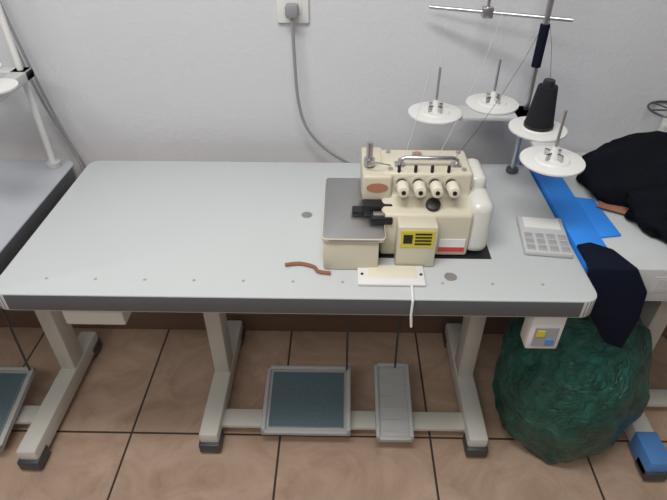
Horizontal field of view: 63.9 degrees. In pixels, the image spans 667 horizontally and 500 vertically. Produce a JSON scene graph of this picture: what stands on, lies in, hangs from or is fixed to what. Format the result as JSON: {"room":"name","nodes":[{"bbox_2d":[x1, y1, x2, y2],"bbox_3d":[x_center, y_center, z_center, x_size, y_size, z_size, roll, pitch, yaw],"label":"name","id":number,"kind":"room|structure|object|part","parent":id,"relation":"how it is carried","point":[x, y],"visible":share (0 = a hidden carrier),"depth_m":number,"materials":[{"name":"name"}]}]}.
{"room":"sewing workshop","nodes":[
{"label":"sewing workshop","id":0,"kind":"room"},
{"bbox_2d":[0,0,666,176],"bbox_3d":[-0.069,-0.843,1.188,6.400,2.800,0.100,1,38,1],"label":"wall","id":1,"kind":"structure","parent":0,"point":[125,80],"depth_m":1.41,"materials":[{"name":"paint"}]},
{"bbox_2d":[0,1,86,170],"bbox_3d":[-0.760,-0.373,1.438,0.189,1.151,0.041,16,40,20],"label":"power cable","id":2,"kind":"object","parent":1,"relation":"attached to","point":[59,126],"visible":0.43,"depth_m":1.43,"materials":[{"name":"grey plastic"}]},
{"bbox_2d":[276,0,308,22],"bbox_3d":[-0.100,-0.611,1.296,0.080,0.116,0.012,1,38,1],"label":"power outlet","id":3,"kind":"object","parent":1,"relation":"attached to","point":[303,17],"depth_m":1.31,"materials":[{"name":"white plastic"}]},
{"bbox_2d":[285,3,349,162],"bbox_3d":[0.016,-0.342,1.446,0.272,0.593,0.039,6,38,8],"label":"power cable","id":4,"kind":"object","parent":1,"relation":"attached to","point":[291,9],"visible":0.68,"depth_m":1.35,"materials":[{"name":"grey plastic"}]},
{"bbox_2d":[0,309,666,335],"bbox_3d":[-0.070,0.267,1.971,5.200,0.085,0.012,1,38,1],"label":"baseboard","id":5,"kind":"structure","parent":1,"relation":"attached to","point":[17,318],"depth_m":1.97,"materials":[{"name":"tile"}]},
{"bbox_2d":[0,327,666,499],"bbox_3d":[-0.104,1.396,0.614,6.400,0.050,3.740,1,38,1],"label":"floor","id":6,"kind":"structure","parent":0,"point":[130,428],"depth_m":1.63,"materials":[{"name":"tile"}]},
{"bbox_2d":[0,160,101,469],"bbox_3d":[-1.317,0.208,1.503,1.200,0.750,0.550,1,38,1],"label":"table","id":7,"kind":"object","parent":6,"relation":"on","point":[30,190],"visible":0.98,"depth_m":1.52,"materials":[{"name":"grey laminate"}]},
{"bbox_2d":[0,307,35,450],"bbox_3d":[-1.076,0.324,1.515,0.245,0.448,0.269,1,38,1],"label":"foot pedal","id":8,"kind":"object","parent":7,"relation":"attached to","point":[15,382],"visible":1,"depth_m":1.64,"materials":[{"name":"rubber"}]},
{"bbox_2d":[0,3,61,168],"bbox_3d":[-0.876,-0.419,1.160,0.330,0.660,0.340,1,38,1],"label":"stand","id":9,"kind":"object","parent":7,"relation":"on","point":[12,79],"visible":1,"depth_m":1.28,"materials":[{"name":"white plastic"}]},
{"bbox_3d":[-1.272,0.213,1.533,0.872,0.705,0.487,1,38,1],"label":"leg frame","id":10,"kind":"part","parent":7,"relation":"part of","materials":[{"name":"paint"}]},
{"bbox_2d":[0,161,596,456],"bbox_3d":[-0.077,0.205,1.505,1.200,0.751,0.605,1,38,1],"label":"table","id":11,"kind":"object","parent":6,"relation":"on","point":[214,240],"visible":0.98,"depth_m":1.17,"materials":[{"name":"laminate"}]},
{"bbox_3d":[-0.049,0.219,1.525,1.006,0.705,0.590,1,38,1],"label":"leg frame","id":12,"kind":"part","parent":11,"relation":"part of","materials":[{"name":"paint"}]},
{"bbox_2d":[261,315,350,435],"bbox_3d":[-0.080,0.306,1.534,0.265,0.444,0.230,1,38,1],"label":"foot pedal","id":13,"kind":"object","parent":11,"relation":"attached to","point":[298,400],"visible":0.99,"depth_m":1.63,"materials":[{"name":"rubber"}]},
{"bbox_2d":[285,261,330,274],"bbox_3d":[-0.052,0.035,1.104,0.101,0.007,0.022,11,39,14],"label":"scrap","id":14,"kind":"object","parent":11,"relation":"on","point":[314,267],"visible":1,"depth_m":1.11,"materials":[{"name":"brown fabric"}]},
{"bbox_2d":[374,315,413,441],"bbox_3d":[0.182,0.310,1.531,0.110,0.447,0.260,1,38,1],"label":"foot pedal","id":15,"kind":"object","parent":11,"relation":"attached to","point":[393,407],"visible":1,"depth_m":1.63,"materials":[{"name":"metal"}]},
{"bbox_2d":[322,141,493,285],"bbox_3d":[0.153,-0.110,1.116,0.350,0.222,0.310,1,38,1],"label":"sewing machine","id":16,"kind":"object","parent":11,"relation":"on","point":[417,207],"visible":1,"depth_m":1.09,"materials":[{"name":"beige metal"}]},
{"bbox_3d":[0.042,-0.062,1.170,0.128,0.081,0.242,1,38,1],"label":"cloth plate","id":17,"kind":"part","parent":16,"relation":"part of","materials":[{"name":"grey metal"}]},
{"bbox_2d":[410,285,413,327],"bbox_3d":[0.153,0.112,1.059,0.008,0.068,0.050,1,38,1],"label":"strap","id":18,"kind":"object","parent":16,"relation":"hanging from","point":[412,290],"visible":1,"depth_m":1.04,"materials":[{"name":"white fabric"}]},
{"bbox_3d":[0.195,-0.184,1.101,0.137,0.027,0.021,1,38,1],"label":"handle","id":19,"kind":"part","parent":16,"relation":"part of","materials":[{"name":"silver metal"}]},
{"bbox_2d":[404,0,585,176],"bbox_3d":[0.352,-0.403,1.139,0.370,0.660,0.421,5,38,6],"label":"stand","id":20,"kind":"object","parent":11,"relation":"on","point":[544,157],"visible":0.89,"depth_m":1.24,"materials":[{"name":"silver metal"}]},
{"bbox_2d":[523,78,557,131],"bbox_3d":[0.469,-0.327,1.191,0.066,0.107,0.066,1,38,1],"label":"thread cone","id":21,"kind":"object","parent":20,"relation":"on","point":[540,116],"visible":1,"depth_m":1.18,"materials":[{"name":"black fabric"}]},
{"bbox_2d":[520,317,566,348],"bbox_3d":[0.438,0.157,1.114,0.068,0.104,0.047,1,38,1],"label":"control box","id":22,"kind":"object","parent":11,"relation":"attached to","point":[536,332],"visible":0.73,"depth_m":1.10,"materials":[{"name":"white plastic"}]},
{"bbox_2d":[516,215,572,257],"bbox_3d":[0.466,-0.033,1.187,0.100,0.014,0.140,5,38,6],"label":"calculator","id":23,"kind":"object","parent":11,"relation":"on","point":[540,236],"visible":1,"depth_m":1.17,"materials":[{"name":"grey plastic"}]},
{"bbox_2d":[492,314,651,464],"bbox_3d":[0.670,0.314,1.492,0.397,0.592,0.394,1,38,1],"label":"garbage bag","id":24,"kind":"object","parent":6,"relation":"on","point":[568,402],"visible":0.7,"depth_m":1.36,"materials":[{"name":"green plastic"}]},
{"bbox_2d":[563,152,666,480],"bbox_3d":[1.144,0.197,1.516,1.200,0.750,0.572,1,38,1],"label":"table","id":25,"kind":"object","parent":6,"relation":"on","point":[647,253],"visible":0.21,"depth_m":1.37,"materials":[{"name":"laminate"}]},
{"bbox_2d":[520,162,620,273],"bbox_3d":[0.588,-0.079,1.345,0.116,0.116,0.507,1,38,1],"label":"fabric","id":26,"kind":"object","parent":25,"relation":"on","point":[583,222],"visible":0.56,"depth_m":1.26,"materials":[{"name":"blue fabric"}]},
{"bbox_2d":[577,242,646,347],"bbox_3d":[0.597,0.105,1.192,0.149,0.238,0.092,1,38,1],"label":"fabric","id":27,"kind":"object","parent":25,"relation":"on","point":[619,286],"visible":0.96,"depth_m":1.13,"materials":[{"name":"black"}]},
{"bbox_2d":[576,131,666,242],"bbox_3d":[0.812,-0.167,1.252,0.341,0.135,0.468,-18,41,-22],"label":"fabric","id":28,"kind":"object","parent":25,"relation":"on","point":[627,175],"visible":0.98,"depth_m":1.25,"materials":[{"name":"black fabric"}]},
{"bbox_3d":[1.258,0.247,1.526,0.752,0.660,0.532,1,38,1],"label":"leg frame","id":29,"kind":"part","parent":25,"relation":"part of","materials":[{"name":"paint"}]},
{"bbox_2d":[647,100,666,131],"bbox_3d":[0.883,-0.312,1.433,0.122,0.157,0.122,1,38,1],"label":"holder","id":30,"kind":"object","parent":25,"relation":"on","point":[663,126],"visible":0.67,"depth_m":1.41,"materials":[{"name":"grey metal"}]}
]}

